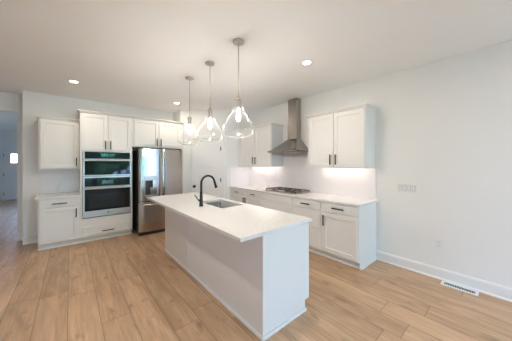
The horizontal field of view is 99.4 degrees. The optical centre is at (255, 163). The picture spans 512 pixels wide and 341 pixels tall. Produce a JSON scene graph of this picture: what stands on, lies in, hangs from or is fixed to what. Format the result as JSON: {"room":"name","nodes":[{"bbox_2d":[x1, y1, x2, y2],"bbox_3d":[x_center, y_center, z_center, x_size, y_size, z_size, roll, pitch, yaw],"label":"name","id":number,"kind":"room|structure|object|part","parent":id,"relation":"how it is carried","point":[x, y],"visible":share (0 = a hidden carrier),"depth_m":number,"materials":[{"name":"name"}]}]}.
{"room":"kitchen","nodes":[
{"label":"kitchen","id":0,"kind":"room"},
{"bbox_2d":[0,130,16,199],"bbox_3d":[-10.195,0.075,9.142,3.100,2.850,0.150,0,0,-41],"label":"wall","id":1,"kind":"structure","parent":0,"point":[7,138],"depth_m":8.96,"materials":[{"name":"paint"}]},
{"bbox_2d":[0,146,16,199],"bbox_3d":[-9.992,0.390,9.204,1.130,2.220,0.020,0,0,-41],"label":"trim","id":2,"kind":"structure","parent":1,"relation":"attached to","point":[1,147],"depth_m":8.85,"materials":[{"name":"paint"}]},
{"bbox_2d":[3,148,16,199],"bbox_3d":[-10.016,0.435,9.220,0.965,2.130,0.057,0,0,-41],"label":"door","id":3,"kind":"structure","parent":1,"relation":"in","point":[10,169],"depth_m":9.01,"materials":[{"name":"paint"}]},
{"bbox_2d":[0,92,22,232],"bbox_3d":[-5.819,0.075,3.160,3.670,2.850,0.350,0,0,-41],"label":"wall","id":4,"kind":"structure","parent":0,"point":[9,102],"depth_m":4.23,"materials":[{"name":"paint"}]},
{"bbox_2d":[17,233,22,240],"bbox_3d":[-4.588,1.430,4.240,0.115,0.140,0.030,0,0,-41],"label":"baseboard","id":5,"kind":"structure","parent":4,"relation":"attached to","point":[19,235],"depth_m":4.22,"materials":[{"name":"paint"}]},
{"bbox_2d":[23,91,172,236],"bbox_3d":[-2.667,0.075,5.530,4.480,2.850,0.150,0,0,-41],"label":"wall","id":6,"kind":"structure","parent":0,"point":[34,103],"depth_m":4.14,"materials":[{"name":"paint"}]},
{"bbox_2d":[22,235,37,244],"bbox_3d":[-4.224,1.430,4.077,0.225,0.140,0.030,0,0,-41],"label":"baseboard","id":7,"kind":"structure","parent":6,"relation":"attached to","point":[34,238],"depth_m":4.06,"materials":[{"name":"paint"}]},
{"bbox_2d":[35,115,78,169],"bbox_3d":[-3.790,-0.366,4.173,0.602,0.961,0.446,0,0,-41],"label":"upper cabinet","id":8,"kind":"object","parent":6,"relation":"attached to","point":[58,137],"visible":0.98,"depth_m":4.04,"materials":[{"name":"paint"}]},
{"bbox_3d":[-3.790,-0.826,4.173,0.602,0.042,0.446,0,0,-41],"label":"crown moulding","id":9,"kind":"part","parent":8,"relation":"part of","materials":[{"name":"paint"}]},
{"bbox_2d":[41,169,78,193],"bbox_3d":[-3.917,0.343,4.351,0.568,0.482,0.013,0,0,-41],"label":"backsplash","id":10,"kind":"structure","parent":6,"relation":"attached to","point":[66,180],"depth_m":4.33,"materials":[{"name":"white stone"}]},
{"bbox_2d":[173,110,180,121],"bbox_3d":[-2.015,0.075,5.660,0.100,2.850,0.500,0,0,-41],"label":"wall","id":11,"kind":"structure","parent":0,"point":[177,115],"depth_m":5.59,"materials":[{"name":"paint"}]},
{"bbox_2d":[181,109,226,198],"bbox_3d":[-1.305,0.075,5.460,1.167,2.850,0.100,0,0,3],"label":"wall","id":12,"kind":"structure","parent":0,"point":[199,116],"depth_m":5.41,"materials":[{"name":"paint"}]},
{"bbox_2d":[192,139,220,197],"bbox_3d":[-1.224,0.438,5.391,0.748,2.105,0.115,0,0,3],"label":"door","id":13,"kind":"structure","parent":12,"relation":"in","point":[206,157],"depth_m":5.43,"materials":[{"name":"paint"}]},
{"bbox_2d":[188,135,224,197],"bbox_3d":[-1.232,0.398,5.397,0.910,2.205,0.019,0,0,3],"label":"trim","id":14,"kind":"structure","parent":12,"relation":"attached to","point":[190,137],"depth_m":5.39,"materials":[{"name":"paint"}]},
{"bbox_2d":[227,109,248,199],"bbox_3d":[-0.487,0.075,5.652,0.709,2.850,0.100,0,0,-41],"label":"wall","id":15,"kind":"structure","parent":0,"point":[233,124],"depth_m":5.49,"materials":[{"name":"paint"}]},
{"bbox_2d":[230,167,248,185],"bbox_3d":[-0.425,0.328,5.629,0.616,0.476,0.012,0,0,-41],"label":"backsplash","id":16,"kind":"structure","parent":15,"relation":"attached to","point":[238,175],"depth_m":5.62,"materials":[{"name":"white tile"}]},
{"bbox_2d":[0,0,511,130],"bbox_3d":[-3.213,-1.400,3.338,8.160,0.100,18.150,0,0,-41],"label":"ceiling","id":17,"kind":"structure","parent":0,"point":[131,53],"depth_m":2.46,"materials":[{"name":"paint"}]},
{"bbox_2d":[178,76,199,145],"bbox_3d":[-1.048,-0.817,3.427,0.342,1.064,0.342,0,0,-41],"label":"pendant light","id":18,"kind":"object","parent":17,"relation":"hanging from","point":[189,78],"visible":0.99,"depth_m":3.42,"materials":[{"name":"clear glass"}]},
{"bbox_3d":[-1.048,-1.030,3.427,0.011,0.591,0.011,0,0,-41],"label":"rod","id":19,"kind":"part","parent":18,"relation":"part of","materials":[{"name":"silver metal"}]},
{"bbox_2d":[197,61,222,142],"bbox_3d":[-0.619,-0.817,2.919,0.342,1.064,0.342,0,0,-41],"label":"pendant light","id":20,"kind":"object","parent":17,"relation":"hanging from","point":[208,63],"visible":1,"depth_m":2.90,"materials":[{"name":"clear glass"}]},
{"bbox_2d":[207,108,212,118],"bbox_3d":[-0.619,-0.672,2.919,0.068,0.135,0.068,0,0,-41],"label":"socket","id":21,"kind":"object","parent":20,"relation":"attached to","point":[209,110],"depth_m":2.90,"materials":[{"name":"silver metal"}]},
{"bbox_2d":[223,38,253,137],"bbox_3d":[-0.194,-0.817,2.401,0.342,1.064,0.342,0,0,-41],"label":"pendant light","id":22,"kind":"object","parent":17,"relation":"hanging from","point":[238,42],"visible":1,"depth_m":2.39,"materials":[{"name":"clear glass"}]},
{"bbox_2d":[235,96,241,108],"bbox_3d":[-0.194,-0.672,2.401,0.068,0.135,0.068,0,0,-41],"label":"socket","id":23,"kind":"object","parent":22,"relation":"attached to","point":[238,99],"depth_m":2.38,"materials":[{"name":"silver metal"}]},
{"bbox_3d":[-0.194,-1.030,2.401,0.011,0.591,0.011,0,0,-41],"label":"rod","id":24,"kind":"part","parent":22,"relation":"part of","materials":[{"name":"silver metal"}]},
{"bbox_3d":[-0.194,-0.499,2.401,0.342,0.428,0.342,0,0,-41],"label":"lamp shade","id":25,"kind":"part","parent":22,"relation":"part of","materials":[{"name":"clear glass"}]},
{"bbox_3d":[-0.194,-0.536,2.401,0.042,0.136,0.042,0,0,-41],"label":"bulb","id":26,"kind":"part","parent":22,"relation":"part of","materials":[{"name":"white glass"}]},
{"bbox_2d":[301,60,312,64],"bbox_3d":[0.679,-1.345,2.898,0.156,0.008,0.156,0,0,-41],"label":"recessed light","id":27,"kind":"object","parent":17,"relation":"in","point":[305,62],"visible":1,"depth_m":2.89,"materials":[{"name":"paint"}]},
{"bbox_2d":[0,199,511,340],"bbox_3d":[-3.213,1.550,3.338,8.160,0.100,18.150,0,0,-41],"label":"floor","id":28,"kind":"structure","parent":0,"point":[127,287],"depth_m":2.36,"materials":[{"name":"brown wood"}]},
{"bbox_2d":[38,197,79,250],"bbox_3d":[-3.684,1.058,4.087,0.558,0.883,0.716,0,0,-41],"label":"base cabinet","id":29,"kind":"object","parent":28,"relation":"on","point":[58,219],"visible":1,"depth_m":3.84,"materials":[{"name":"paint"}]},
{"bbox_2d":[34,192,79,199],"bbox_3d":[-3.704,0.601,4.084,0.594,0.032,0.693,0,0,-41],"label":"countertop","id":30,"kind":"structure","parent":29,"relation":"on","point":[64,194],"depth_m":3.97,"materials":[{"name":"white stone"}]},
{"bbox_3d":[-3.481,0.699,3.850,0.514,0.133,0.022,0,0,-41],"label":"drawer","id":31,"kind":"part","parent":29,"relation":"part of","materials":[{"name":"paint"}]},
{"bbox_3d":[-3.481,1.083,3.850,0.514,0.603,0.022,0,0,-41],"label":"door","id":32,"kind":"part","parent":29,"relation":"part of","materials":[{"name":"paint"}]},
{"bbox_3d":[-3.532,1.488,3.909,0.558,0.024,0.018,0,0,-41],"label":"shoe moulding","id":33,"kind":"part","parent":29,"relation":"part of","materials":[{"name":"paint"}]},
{"bbox_2d":[77,109,132,242],"bbox_3d":[-3.158,0.252,4.537,0.896,2.497,0.716,0,0,-41],"label":"tall cabinet","id":34,"kind":"object","parent":28,"relation":"on","point":[98,131],"visible":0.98,"depth_m":4.27,"materials":[{"name":"paint"}]},
{"bbox_3d":[-3.099,-0.597,4.178,0.403,0.697,0.022,0,0,-41],"label":"door","id":35,"kind":"part","parent":34,"relation":"part of","materials":[{"name":"paint"}]},
{"bbox_3d":[-3.158,-0.976,4.537,0.896,0.042,0.716,0,0,-41],"label":"crown moulding","id":36,"kind":"part","parent":34,"relation":"part of","materials":[{"name":"paint"}]},
{"bbox_3d":[-2.992,1.488,4.371,0.860,0.024,0.018,0,0,-41],"label":"shoe moulding","id":37,"kind":"part","parent":34,"relation":"part of","materials":[{"name":"paint"}]},
{"bbox_3d":[-2.942,1.288,4.312,0.800,0.195,0.022,0,0,-41],"label":"drawer","id":38,"kind":"part","parent":34,"relation":"part of","materials":[{"name":"paint"}]},
{"bbox_2d":[83,151,130,218],"bbox_3d":[-3.082,0.404,4.482,0.793,1.268,0.582,0,0,-41],"label":"wall oven","id":39,"kind":"object","parent":34,"relation":"in","point":[106,175],"visible":1,"depth_m":4.28,"materials":[{"name":"metal"}]},
{"bbox_2d":[83,151,130,175],"bbox_3d":[-2.920,0.006,4.292,0.793,0.472,0.081,0,0,-41],"label":"microwave","id":40,"kind":"object","parent":39,"relation":"in","point":[94,163],"depth_m":4.28,"materials":[{"name":"silver metal"}]},
{"bbox_3d":[-2.784,-0.597,4.447,0.403,0.697,0.022,0,0,-41],"label":"door","id":41,"kind":"part","parent":34,"relation":"part of","materials":[{"name":"paint"}]},
{"bbox_2d":[132,147,181,235],"bbox_3d":[-2.299,0.583,5.028,0.917,1.835,0.951,0,0,-41],"label":"refrigerator","id":42,"kind":"object","parent":28,"relation":"on","point":[155,172],"visible":0.78,"depth_m":4.64,"materials":[{"name":"metal"}]},
{"bbox_3d":[-2.242,0.238,4.606,0.456,1.100,0.086,0,0,-41],"label":"door","id":43,"kind":"part","parent":42,"relation":"part of","materials":[{"name":"silver metal"}]},
{"bbox_3d":[-2.066,1.113,4.756,0.917,0.625,0.086,0,0,-41],"label":"freezer drawer","id":44,"kind":"part","parent":42,"relation":"part of","materials":[{"name":"silver metal"}]},
{"bbox_3d":[-2.051,0.230,4.669,0.026,0.941,0.083,0,0,-41],"label":"handle","id":45,"kind":"part","parent":42,"relation":"part of","materials":[{"name":"silver metal"}]},
{"bbox_3d":[-1.982,0.230,4.728,0.026,0.941,0.083,0,0,-41],"label":"handle","id":46,"kind":"part","parent":42,"relation":"part of","materials":[{"name":"silver metal"}]},
{"bbox_3d":[-1.891,0.238,4.907,0.456,1.100,0.086,0,0,-41],"label":"door","id":47,"kind":"part","parent":42,"relation":"part of","materials":[{"name":"silver metal"}]},
{"bbox_2d":[132,116,183,193],"bbox_3d":[-2.400,0.252,5.186,1.098,2.497,0.716,0,0,-41],"label":"upper cabinet","id":48,"kind":"object","parent":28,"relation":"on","point":[148,133],"visible":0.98,"depth_m":4.91,"materials":[{"name":"paint"}]},
{"bbox_3d":[-2.404,-0.662,4.772,0.494,0.565,0.022,0,0,-41],"label":"door","id":49,"kind":"part","parent":48,"relation":"part of","materials":[{"name":"paint"}]},
{"bbox_3d":[-2.283,-0.976,5.049,1.098,0.042,0.356,0,0,-41],"label":"crown moulding","id":50,"kind":"part","parent":48,"relation":"part of","materials":[{"name":"paint"}]},
{"bbox_3d":[-2.023,-0.662,5.098,0.489,0.565,0.022,0,0,-41],"label":"door","id":51,"kind":"part","parent":48,"relation":"part of","materials":[{"name":"paint"}]},
{"bbox_3d":[-2.016,0.273,5.551,0.040,2.455,0.660,0,0,-41],"label":"panel","id":52,"kind":"part","parent":48,"relation":"part of","materials":[{"name":"paint"}]},
{"bbox_2d":[164,201,308,340],"bbox_3d":[-0.488,1.059,3.011,0.722,0.882,2.521,0,0,-41],"label":"kitchen island","id":53,"kind":"object","parent":28,"relation":"on","point":[263,281],"visible":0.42,"depth_m":2.13,"materials":[{"name":"paint"}]},
{"bbox_3d":[-0.750,1.059,2.799,0.024,0.882,2.503,0,0,-41],"label":"panel","id":54,"kind":"part","parent":53,"relation":"part of","materials":[{"name":"paint"}]},
{"bbox_2d":[147,192,311,241],"bbox_3d":[-0.656,0.601,3.051,0.948,0.032,2.752,0,0,-41],"label":"island countertop","id":55,"kind":"structure","parent":53,"relation":"on","point":[242,222],"depth_m":2.40,"materials":[{"name":"white stone"}]},
{"bbox_2d":[194,175,216,206],"bbox_3d":[-0.687,0.371,3.030,0.336,0.427,0.073,0,0,-35],"label":"kitchen faucet","id":56,"kind":"object","parent":55,"relation":"on","point":[200,200],"visible":0.99,"depth_m":2.97,"materials":[{"name":"black metal"}]},
{"bbox_3d":[-0.674,0.273,3.043,0.232,0.232,0.029,0,0,-41],"label":"spout","id":57,"kind":"part","parent":56,"relation":"part of","materials":[{"name":"black metal"}]},
{"bbox_2d":[205,201,237,207],"bbox_3d":[-0.521,0.730,3.200,0.394,0.226,0.684,0,0,-41],"label":"sink","id":58,"kind":"object","parent":55,"relation":"in","point":[217,203],"visible":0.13,"depth_m":3.51,"materials":[{"name":"silver metal"}]},
{"bbox_3d":[-0.531,1.485,2.974,0.606,0.030,2.521,0,0,-41],"label":"shoe moulding","id":59,"kind":"part","parent":53,"relation":"part of","materials":[{"name":"paint"}]},
{"bbox_3d":[0.299,1.059,2.060,0.653,0.882,0.022,0,0,-41],"label":"panel","id":60,"kind":"part","parent":53,"relation":"part of","materials":[{"name":"paint"}]},
{"bbox_2d":[230,188,263,206],"bbox_3d":[-0.035,1.050,5.154,0.666,0.901,1.236,0,0,-41],"label":"base cabinet","id":61,"kind":"object","parent":28,"relation":"on","point":[255,198],"visible":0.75,"depth_m":4.88,"materials":[{"name":"paint"}]},
{"bbox_3d":[-0.434,0.677,5.180,0.022,0.126,0.588,0,0,-41],"label":"drawer","id":62,"kind":"part","parent":61,"relation":"part of","materials":[{"name":"paint"}]},
{"bbox_3d":[-0.434,1.068,5.180,0.022,0.609,0.588,0,0,-41],"label":"door","id":63,"kind":"part","parent":61,"relation":"part of","materials":[{"name":"paint"}]},
{"bbox_3d":[-0.050,0.677,4.731,0.022,0.126,0.573,0,0,-41],"label":"drawer","id":64,"kind":"part","parent":61,"relation":"part of","materials":[{"name":"paint"}]},
{"bbox_3d":[-0.050,1.068,4.731,0.022,0.609,0.573,0,0,-41],"label":"door","id":65,"kind":"part","parent":61,"relation":"part of","materials":[{"name":"paint"}]},
{"bbox_2d":[264,193,292,213],"bbox_3d":[0.620,1.050,4.388,0.666,0.901,0.780,0,0,-41],"label":"base cabinet","id":66,"kind":"object","parent":28,"relation":"on","point":[282,203],"visible":0.25,"depth_m":4.15,"materials":[{"name":"paint"}]},
{"bbox_3d":[0.403,0.677,4.202,0.022,0.126,0.740,0,0,-41],"label":"false drawer","id":67,"kind":"part","parent":66,"relation":"part of","materials":[{"name":"paint"}]},
{"bbox_3d":[0.403,0.906,4.202,0.022,0.297,0.740,0,0,-41],"label":"drawer","id":68,"kind":"part","parent":66,"relation":"part of","materials":[{"name":"paint"}]},
{"bbox_2d":[293,197,323,255],"bbox_3d":[1.066,1.050,3.868,0.666,0.901,0.590,0,0,-41],"label":"base cabinet","id":69,"kind":"object","parent":28,"relation":"on","point":[308,208],"visible":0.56,"depth_m":3.57,"materials":[{"name":"paint"}]},
{"bbox_3d":[0.848,0.906,3.682,0.022,0.297,0.550,0,0,-41],"label":"drawer","id":70,"kind":"part","parent":69,"relation":"part of","materials":[{"name":"paint"}]},
{"bbox_3d":[0.848,0.677,3.682,0.022,0.126,0.550,0,0,-41],"label":"drawer","id":71,"kind":"part","parent":69,"relation":"part of","materials":[{"name":"paint"}]},
{"bbox_3d":[0.848,1.222,3.682,0.022,0.301,0.550,0,0,-41],"label":"drawer","id":72,"kind":"part","parent":69,"relation":"part of","materials":[{"name":"paint"}]},
{"bbox_3d":[0.907,1.488,3.732,0.018,0.024,0.590,0,0,-41],"label":"shoe moulding","id":73,"kind":"part","parent":69,"relation":"part of","materials":[{"name":"paint"}]},
{"bbox_2d":[322,202,376,269],"bbox_3d":[1.454,1.050,3.414,0.666,0.901,0.605,0,0,-41],"label":"base cabinet","id":74,"kind":"object","parent":28,"relation":"on","point":[348,232],"visible":0.98,"depth_m":3.20,"materials":[{"name":"paint"}]},
{"bbox_2d":[229,185,377,206],"bbox_3d":[0.618,0.583,4.409,0.644,0.032,3.220,0,0,-41],"label":"countertop","id":75,"kind":"structure","parent":74,"relation":"on","point":[338,199],"depth_m":3.69,"materials":[{"name":"white stone"}]},
{"bbox_2d":[266,187,309,194],"bbox_3d":[0.630,0.541,4.423,0.470,0.050,0.840,0,0,-41],"label":"gas cooktop","id":76,"kind":"object","parent":75,"relation":"in","point":[295,191],"visible":1,"depth_m":4.33,"materials":[{"name":"silver metal"}]},
{"bbox_3d":[1.232,0.677,3.234,0.022,0.126,0.544,0,0,-41],"label":"drawer","id":77,"kind":"part","parent":74,"relation":"part of","materials":[{"name":"paint"}]},
{"bbox_3d":[1.232,1.068,3.234,0.022,0.609,0.544,0,0,-41],"label":"door","id":78,"kind":"part","parent":74,"relation":"part of","materials":[{"name":"paint"}]},
{"bbox_3d":[1.289,1.488,3.286,0.018,0.024,0.584,0,0,-41],"label":"shoe moulding","id":79,"kind":"part","parent":74,"relation":"part of","materials":[{"name":"paint"}]},
{"bbox_3d":[1.696,1.485,3.233,0.533,0.031,0.016,0,0,-41],"label":"shoe moulding","id":80,"kind":"part","parent":74,"relation":"part of","materials":[{"name":"paint"}]},
{"bbox_2d":[440,280,478,295],"bbox_3d":[2.447,1.497,2.615,0.130,0.006,0.330,0,0,-41],"label":"floor vent","id":81,"kind":"object","parent":28,"relation":"in","point":[455,286],"visible":1,"depth_m":2.60,"materials":[{"name":"metal"}]},
{"bbox_2d":[249,40,511,287],"bbox_3d":[2.330,0.075,3.022,0.150,2.850,10.460,0,0,-41],"label":"wall","id":82,"kind":"structure","parent":0,"point":[444,126],"depth_m":2.79,"materials":[{"name":"paint"}]},
{"bbox_2d":[237,123,283,166],"bbox_3d":[0.066,-0.401,5.228,0.416,0.942,1.259,0,0,-41],"label":"upper cabinet","id":83,"kind":"object","parent":82,"relation":"attached to","point":[253,150],"visible":1,"depth_m":4.93,"materials":[{"name":"paint"}]},
{"bbox_3d":[-0.201,-0.380,5.292,0.022,0.876,0.530,0,0,-41],"label":"door","id":84,"kind":"part","parent":83,"relation":"part of","materials":[{"name":"paint"}]},
{"bbox_3d":[0.066,-0.851,5.228,0.416,0.042,1.259,0,0,-41],"label":"crown moulding","id":85,"kind":"part","parent":83,"relation":"part of","materials":[{"name":"paint"}]},
{"bbox_3d":[0.149,-0.380,4.883,0.022,0.876,0.528,0,0,-41],"label":"door","id":86,"kind":"part","parent":83,"relation":"part of","materials":[{"name":"paint"}]},
{"bbox_2d":[268,98,307,153],"bbox_3d":[0.674,-0.781,4.447,0.483,1.134,0.760,0,0,-41],"label":"range hood","id":87,"kind":"object","parent":82,"relation":"attached to","point":[294,144],"visible":0.97,"depth_m":4.47,"materials":[{"name":"silver metal"}]},
{"bbox_3d":[0.675,-0.225,4.448,0.400,0.005,0.680,0,0,-41],"label":"filter panel","id":88,"kind":"part","parent":87,"relation":"part of","materials":[{"name":"silver metal"}]},
{"bbox_2d":[249,152,375,199],"bbox_3d":[0.849,0.133,4.625,0.013,0.866,3.193,0,0,-41],"label":"backsplash","id":89,"kind":"structure","parent":82,"relation":"attached to","point":[295,172],"depth_m":4.26,"materials":[{"name":"white tile"}]},
{"bbox_2d":[305,103,377,167],"bbox_3d":[1.399,-0.401,3.671,0.416,0.942,1.085,0,0,-41],"label":"upper cabinet","id":90,"kind":"object","parent":82,"relation":"attached to","point":[345,137],"visible":1,"depth_m":3.43,"materials":[{"name":"paint"}]},
{"bbox_3d":[1.114,-0.380,3.756,0.022,0.876,0.490,0,0,-41],"label":"door","id":91,"kind":"part","parent":90,"relation":"part of","materials":[{"name":"paint"}]},
{"bbox_3d":[1.399,-0.851,3.671,0.416,0.042,1.085,0,0,-41],"label":"crown moulding","id":92,"kind":"part","parent":90,"relation":"part of","materials":[{"name":"paint"}]},
{"bbox_3d":[1.438,-0.380,3.377,0.022,0.876,0.488,0,0,-41],"label":"door","id":93,"kind":"part","parent":90,"relation":"part of","materials":[{"name":"paint"}]},
{"bbox_2d":[397,183,416,192],"bbox_3d":[2.156,0.349,3.101,0.010,0.118,0.230,0,0,-41],"label":"light switch","id":94,"kind":"object","parent":82,"relation":"attached to","point":[412,188],"visible":1,"depth_m":3.09,"materials":[{"name":"white plastic"}]},
{"bbox_2d":[435,238,442,249],"bbox_3d":[2.387,1.050,2.833,0.008,0.124,0.080,0,0,-41],"label":"wall outlet","id":95,"kind":"object","parent":82,"relation":"attached to","point":[438,242],"visible":1,"depth_m":2.83,"materials":[{"name":"white plastic"}]},
{"bbox_2d":[376,250,511,301],"bbox_3d":[3.713,1.430,1.267,0.030,0.140,5.695,0,0,-41],"label":"baseboard","id":96,"kind":"structure","parent":82,"relation":"attached to","point":[489,288],"depth_m":2.74,"materials":[{"name":"paint"}]}
]}

